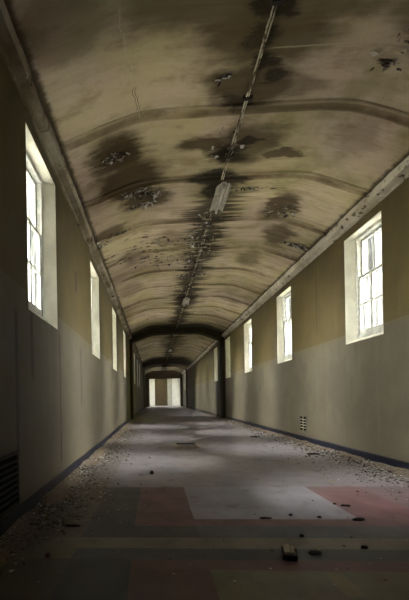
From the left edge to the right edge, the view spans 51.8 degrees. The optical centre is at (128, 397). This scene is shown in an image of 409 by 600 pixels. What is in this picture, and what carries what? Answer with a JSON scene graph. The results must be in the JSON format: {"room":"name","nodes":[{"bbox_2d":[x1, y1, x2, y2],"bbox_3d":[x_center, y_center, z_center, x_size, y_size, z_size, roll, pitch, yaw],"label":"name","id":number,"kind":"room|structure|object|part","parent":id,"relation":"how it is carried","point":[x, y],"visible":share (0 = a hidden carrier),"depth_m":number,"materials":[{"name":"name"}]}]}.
{"room":"hospital interior","nodes":[
{"label":"hospital interior","id":0,"kind":"room"},
{"bbox_2d":[0,53,145,519],"bbox_3d":[0.243,-1.333,24.537,0.360,4.750,57.000,-1,0,4],"label":"wall","id":1,"kind":"structure","parent":0,"point":[59,400],"depth_m":4.43,"materials":[{"name":"beige paint"}]},
{"bbox_2d":[0,451,19,518],"bbox_3d":[-0.936,0.657,2.992,0.020,0.440,0.800,-1,0,4],"label":"air vent","id":2,"kind":"object","parent":1,"relation":"in","point":[9,463],"visible":1,"depth_m":3.18,"materials":[{"name":"black metal"}]},
{"bbox_2d":[25,122,57,329],"bbox_3d":[-1.068,-1.681,4.360,0.340,1.737,1.142,-1,0,4],"label":"window","id":3,"kind":"structure","parent":1,"relation":"in","point":[41,206],"depth_m":4.75,"materials":[{"name":"beige paint"}]},
{"bbox_3d":[-1.113,-2.165,4.363,0.004,0.581,0.710,-1,0,4],"label":"pane","id":4,"kind":"part","parent":3,"relation":"part of","materials":[{"name":"clear glass"}]},
{"bbox_3d":[-1.115,-2.165,4.363,0.042,0.641,0.780,-1,0,4],"label":"sash","id":5,"kind":"part","parent":3,"relation":"part of","materials":[{"name":"white wood"}]},
{"bbox_3d":[-1.054,-1.427,4.359,0.004,0.857,0.710,-1,0,4],"label":"pane","id":6,"kind":"part","parent":3,"relation":"part of","materials":[{"name":"clear glass"}]},
{"bbox_3d":[-1.054,-1.409,4.359,0.042,0.952,0.780,-1,0,4],"label":"sash","id":7,"kind":"part","parent":3,"relation":"part of","materials":[{"name":"white wood"}]},
{"bbox_3d":[-1.130,-1.674,4.364,0.215,1.723,1.140,-1,0,4],"label":"frame","id":8,"kind":"part","parent":3,"relation":"part of","materials":[{"name":"white wood"}]},
{"bbox_3d":[-0.949,-0.850,4.352,0.130,0.071,1.116,-1,0,4],"label":"sill","id":9,"kind":"part","parent":3,"relation":"part of","materials":[{"name":"beige paint"}]},
{"bbox_2d":[0,0,145,374],"bbox_3d":[0.296,-2.784,22.030,0.130,0.241,52.000,-1,0,4],"label":"crown molding","id":10,"kind":"structure","parent":1,"relation":"attached to","point":[11,50],"depth_m":4.20,"materials":[{"name":"brown paint"}]},
{"bbox_2d":[0,406,145,536],"bbox_3d":[0.308,0.974,21.976,0.022,0.125,51.900,-1,0,4],"label":"baseboard","id":11,"kind":"structure","parent":1,"relation":"attached to","point":[32,501],"depth_m":4.13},
{"bbox_2d":[90,260,99,358],"bbox_3d":[-0.822,-1.678,8.142,0.340,1.737,1.142,-1,0,4],"label":"window","id":12,"kind":"structure","parent":1,"relation":"in","point":[95,326],"depth_m":8.62,"materials":[{"name":"beige paint"}]},
{"bbox_3d":[-0.884,-1.671,8.146,0.215,1.723,1.140,-1,0,4],"label":"frame","id":13,"kind":"part","parent":12,"relation":"part of","materials":[{"name":"white wood"}]},
{"bbox_2d":[112,307,116,370],"bbox_3d":[-0.572,-1.675,11.964,0.340,1.737,1.142,-1,0,4],"label":"window","id":14,"kind":"structure","parent":1,"relation":"in","point":[113,312],"depth_m":12.46,"materials":[{"name":"beige paint"}]},
{"bbox_2d":[123,331,125,376],"bbox_3d":[-0.319,-1.672,15.856,0.340,1.737,1.142,-1,0,4],"label":"window","id":15,"kind":"structure","parent":1,"relation":"in","point":[124,349],"depth_m":16.37,"materials":[{"name":"beige paint"}]},
{"bbox_2d":[134,354,134,383],"bbox_3d":[0.179,-1.666,23.489,0.340,1.737,1.142,-1,0,4],"label":"window","id":16,"kind":"structure","parent":1,"relation":"in","point":[134,354],"depth_m":24.01,"materials":[{"name":"beige paint"}]},
{"bbox_2d":[143,365,187,407],"bbox_3d":[3.668,-1.124,40.799,4.450,4.275,0.500,-1,0,4],"label":"arch","id":17,"kind":"object","parent":1,"relation":"attached to","point":[163,366],"visible":0.73,"depth_m":40.60,"materials":[{"name":"paint"}]},
{"bbox_2d":[129,327,225,419],"bbox_3d":[2.256,-1.141,19.145,4.450,4.275,0.600,-1,0,4],"label":"arch","id":18,"kind":"object","parent":1,"relation":"attached to","point":[211,334],"visible":0.76,"depth_m":18.91,"materials":[{"name":"paint"}]},
{"bbox_2d":[149,378,179,405],"bbox_3d":[4.458,-1.352,52.973,5.070,4.750,0.300,-1,0,4],"label":"wall","id":19,"kind":"structure","parent":0,"point":[161,395],"depth_m":52.84,"materials":[{"name":"brown paint"}]},
{"bbox_2d":[0,406,408,599],"bbox_3d":[2.646,1.076,24.529,5.070,0.150,57.300,-1,0,4],"label":"floor","id":20,"kind":"structure","parent":0,"point":[83,566],"depth_m":3.14,"materials":[{"name":"tile"}]},
{"bbox_2d":[62,524,80,526],"bbox_3d":[-0.451,1.005,3.234,0.150,0.018,0.028,-1,0,4],"label":"scrap","id":21,"kind":"object","parent":20,"relation":"on","point":[64,525],"visible":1,"depth_m":3.23,"materials":[{"name":"black"}]},
{"bbox_2d":[0,414,150,583],"bbox_3d":[0.320,1.002,14.021,1.035,0.058,24.025,-1,0,4],"label":"rubble","id":22,"kind":"object","parent":20,"relation":"on","point":[20,534],"visible":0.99,"depth_m":3.89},
{"bbox_2d":[149,379,154,405],"bbox_3d":[3.036,-0.683,52.509,0.690,3.440,0.110,-1,0,4],"label":"door","id":23,"kind":"structure","parent":20,"relation":"on","point":[151,381],"depth_m":52.50,"materials":[{"name":"white paint"}]},
{"bbox_2d":[145,370,182,406],"bbox_3d":[4.121,-1.071,47.739,4.330,4.180,0.130,-1,0,4],"label":"wall","id":24,"kind":"structure","parent":20,"relation":"on","point":[154,374],"depth_m":47.74,"materials":[{"name":"brown paint"}]},
{"bbox_3d":[2.188,-0.617,47.865,0.440,3.340,0.090,-1,0,4],"label":"jamb panel","id":25,"kind":"part","parent":24,"relation":"part of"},
{"bbox_3d":[6.159,-0.687,47.606,0.260,3.340,0.090,-1,0,4],"label":"jamb panel","id":26,"kind":"part","parent":24,"relation":"part of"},
{"bbox_2d":[167,379,171,405],"bbox_3d":[5.242,-0.722,52.466,0.500,3.440,0.110,-1,0,4],"label":"door","id":27,"kind":"structure","parent":20,"relation":"on","point":[168,380],"depth_m":52.47,"materials":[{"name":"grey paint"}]},
{"bbox_2d":[172,379,179,405],"bbox_3d":[6.048,-0.736,52.213,1.060,3.440,0.110,-1,0,4],"label":"door","id":28,"kind":"structure","parent":20,"relation":"on","point":[175,382],"depth_m":52.21,"materials":[{"name":"white paint"}]},
{"bbox_2d":[175,443,199,447],"bbox_3d":[1.202,0.986,8.489,0.460,0.017,0.720,-1,0,4],"label":"frame","id":29,"kind":"object","parent":20,"relation":"on","point":[175,443],"visible":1,"depth_m":8.38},
{"bbox_2d":[281,544,297,560],"bbox_3d":[1.000,0.957,2.538,0.095,0.059,0.141,-1,0,17],"label":"block","id":30,"kind":"object","parent":20,"relation":"on","point":[289,554],"visible":1,"depth_m":2.49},
{"bbox_2d":[203,413,408,499],"bbox_3d":[3.621,0.948,15.406,1.168,0.063,24.020,-1,0,4],"label":"rubble","id":31,"kind":"object","parent":20,"relation":"on","point":[402,472],"visible":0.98,"depth_m":6.46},
{"bbox_2d":[308,550,321,554],"bbox_3d":[1.175,0.973,2.588,0.087,0.021,0.036,-1,0,4],"label":"scrap","id":32,"kind":"object","parent":20,"relation":"on","point":[311,552],"visible":1,"depth_m":2.57,"materials":[{"name":"black"}]},
{"bbox_2d":[352,517,364,520],"bbox_3d":[1.835,0.964,3.264,0.106,0.019,0.050,-1,0,-2],"label":"scrap","id":33,"kind":"object","parent":20,"relation":"on","point":[356,518],"visible":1,"depth_m":3.25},
{"bbox_2d":[4,0,408,372],"bbox_3d":[2.570,-3.263,24.537,5.070,1.071,57.300,-1,0,4],"label":"ceiling","id":34,"kind":"structure","parent":0,"point":[141,100],"depth_m":4.80,"materials":[{"name":"paint"}]},
{"bbox_2d":[182,297,189,305],"bbox_3d":[1.868,-3.137,13.359,0.220,0.103,0.960,-1,0,4],"label":"fluorescent light","id":35,"kind":"object","parent":34,"relation":"attached to","point":[186,300],"visible":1,"depth_m":13.32,"materials":[{"name":"white plastic"}]},
{"bbox_2d":[185,212,212,296],"bbox_3d":[1.636,-3.196,9.997,0.105,0.046,5.920,-1,0,4],"label":"conduit","id":36,"kind":"object","parent":34,"relation":"attached to","point":[208,223],"visible":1,"depth_m":8.77,"materials":[{"name":"metal"}]},
{"bbox_2d":[209,182,231,213],"bbox_3d":[1.442,-3.142,6.432,0.220,0.103,0.960,-1,0,4],"label":"fluorescent light","id":37,"kind":"object","parent":34,"relation":"attached to","point":[222,191],"visible":1,"depth_m":6.40,"materials":[{"name":"white plastic"}]},
{"bbox_2d":[221,0,284,179],"bbox_3d":[1.051,-3.201,1.031,0.105,0.046,9.990,-1,0,4],"label":"conduit","id":38,"kind":"object","parent":34,"relation":"attached to","point":[273,3],"visible":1,"depth_m":4.12,"materials":[{"name":"metal"}]},
{"bbox_2d":[180,177,408,462],"bbox_3d":[4.943,-1.415,24.231,0.360,4.750,57.000,-1,0,4],"label":"wall","id":39,"kind":"structure","parent":0,"point":[355,395],"depth_m":7.46,"materials":[{"name":"beige paint"}]},
{"bbox_2d":[214,347,217,380],"bbox_3d":[4.748,-1.750,21.488,0.340,1.737,1.142,-1,0,4],"label":"window","id":40,"kind":"structure","parent":39,"relation":"in","point":[215,349],"depth_m":21.99,"materials":[{"name":"white glass"}]},
{"bbox_2d":[225,336,230,377],"bbox_3d":[4.515,-1.752,17.916,0.340,1.737,1.142,-1,0,4],"label":"window","id":41,"kind":"structure","parent":39,"relation":"in","point":[227,341],"depth_m":18.39,"materials":[{"name":"beige paint"}]},
{"bbox_3d":[4.577,-1.747,17.911,0.215,1.723,1.140,-1,0,4],"label":"frame","id":42,"kind":"part","parent":41,"relation":"part of","materials":[{"name":"beige wood"}]},
{"bbox_2d":[244,319,251,372],"bbox_3d":[4.263,-1.755,14.054,0.340,1.737,1.142,-1,0,4],"label":"window","id":43,"kind":"structure","parent":39,"relation":"in","point":[247,326],"depth_m":14.51,"materials":[{"name":"beige paint"}]},
{"bbox_3d":[4.326,-1.750,14.050,0.215,1.723,1.140,-1,0,4],"label":"frame","id":44,"kind":"part","parent":43,"relation":"part of","materials":[{"name":"white wood"}]},
{"bbox_3d":[4.258,-1.501,14.054,0.004,0.857,0.710,-1,0,4],"label":"pane","id":45,"kind":"part","parent":43,"relation":"part of","materials":[{"name":"clear glass"}]},
{"bbox_2d":[276,286,291,363],"bbox_3d":[4.007,-1.758,10.122,0.340,1.737,1.142,-1,0,4],"label":"window","id":46,"kind":"structure","parent":39,"relation":"in","point":[284,331],"depth_m":10.51,"materials":[{"name":"glass"}]},
{"bbox_3d":[4.069,-1.753,10.118,0.215,1.723,1.140,-1,0,4],"label":"frame","id":47,"kind":"part","parent":46,"relation":"part of","materials":[{"name":"white wood"}]},
{"bbox_3d":[4.003,-1.486,10.122,0.042,0.952,0.780,-1,0,4],"label":"sash","id":48,"kind":"part","parent":46,"relation":"part of","materials":[{"name":"white wood"}]},
{"bbox_3d":[4.036,-2.244,10.120,0.042,0.641,0.780,-1,0,4],"label":"sash","id":49,"kind":"part","parent":46,"relation":"part of","materials":[{"name":"white wood"}]},
{"bbox_3d":[4.035,-2.244,10.121,0.004,0.581,0.710,-1,0,4],"label":"pane","id":50,"kind":"part","parent":46,"relation":"part of","materials":[{"name":"clear glass"}]},
{"bbox_3d":[4.001,-1.504,10.122,0.004,0.857,0.710,-1,0,4],"label":"pane","id":51,"kind":"part","parent":46,"relation":"part of","materials":[{"name":"clear glass"}]},
{"bbox_2d":[181,156,408,373],"bbox_3d":[4.514,-2.859,21.755,0.131,0.242,52.000,-1,0,4],"label":"crown molding","id":52,"kind":"structure","parent":39,"relation":"attached to","point":[398,175],"depth_m":6.97,"materials":[{"name":"white paint"}]},
{"bbox_2d":[183,405,408,469],"bbox_3d":[4.627,0.898,21.694,0.022,0.125,51.900,-1,0,4],"label":"baseboard","id":53,"kind":"structure","parent":39,"relation":"attached to","point":[374,457],"depth_m":7.32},
{"bbox_2d":[300,415,306,432],"bbox_3d":[3.791,0.556,8.902,0.012,0.360,0.400,-1,0,4],"label":"air vent","id":54,"kind":"object","parent":39,"relation":"in","point":[303,418],"visible":1,"depth_m":8.88,"materials":[{"name":"beige metal"}]},
{"bbox_2d":[344,211,383,344],"bbox_3d":[3.757,-1.761,6.290,0.340,1.737,1.142,-1,0,4],"label":"window","id":55,"kind":"structure","parent":39,"relation":"in","point":[363,248],"depth_m":6.55,"materials":[{"name":"beige paint"}]},
{"bbox_3d":[3.667,-0.926,6.295,0.130,0.071,1.116,-1,0,4],"label":"sill","id":56,"kind":"part","parent":55,"relation":"part of","materials":[{"name":"beige paint"}]},
{"bbox_3d":[3.819,-1.756,6.286,0.215,1.723,1.140,-1,0,4],"label":"frame","id":57,"kind":"part","parent":55,"relation":"part of","materials":[{"name":"white wood"}]},
{"bbox_3d":[3.786,-2.247,6.289,0.042,0.641,0.780,-1,0,4],"label":"sash","id":58,"kind":"part","parent":55,"relation":"part of","materials":[{"name":"white wood"}]},
{"bbox_3d":[3.753,-1.490,6.290,0.042,0.952,0.780,-1,0,4],"label":"sash","id":59,"kind":"part","parent":55,"relation":"part of","materials":[{"name":"white wood"}]},
{"bbox_3d":[3.751,-1.507,6.290,0.004,0.857,0.710,-1,0,4],"label":"pane","id":60,"kind":"part","parent":55,"relation":"part of","materials":[{"name":"clear glass"}]},
{"bbox_3d":[3.785,-2.247,6.289,0.004,0.581,0.710,-1,0,4],"label":"pane","id":61,"kind":"part","parent":55,"relation":"part of","materials":[{"name":"clear glass"}]}
]}

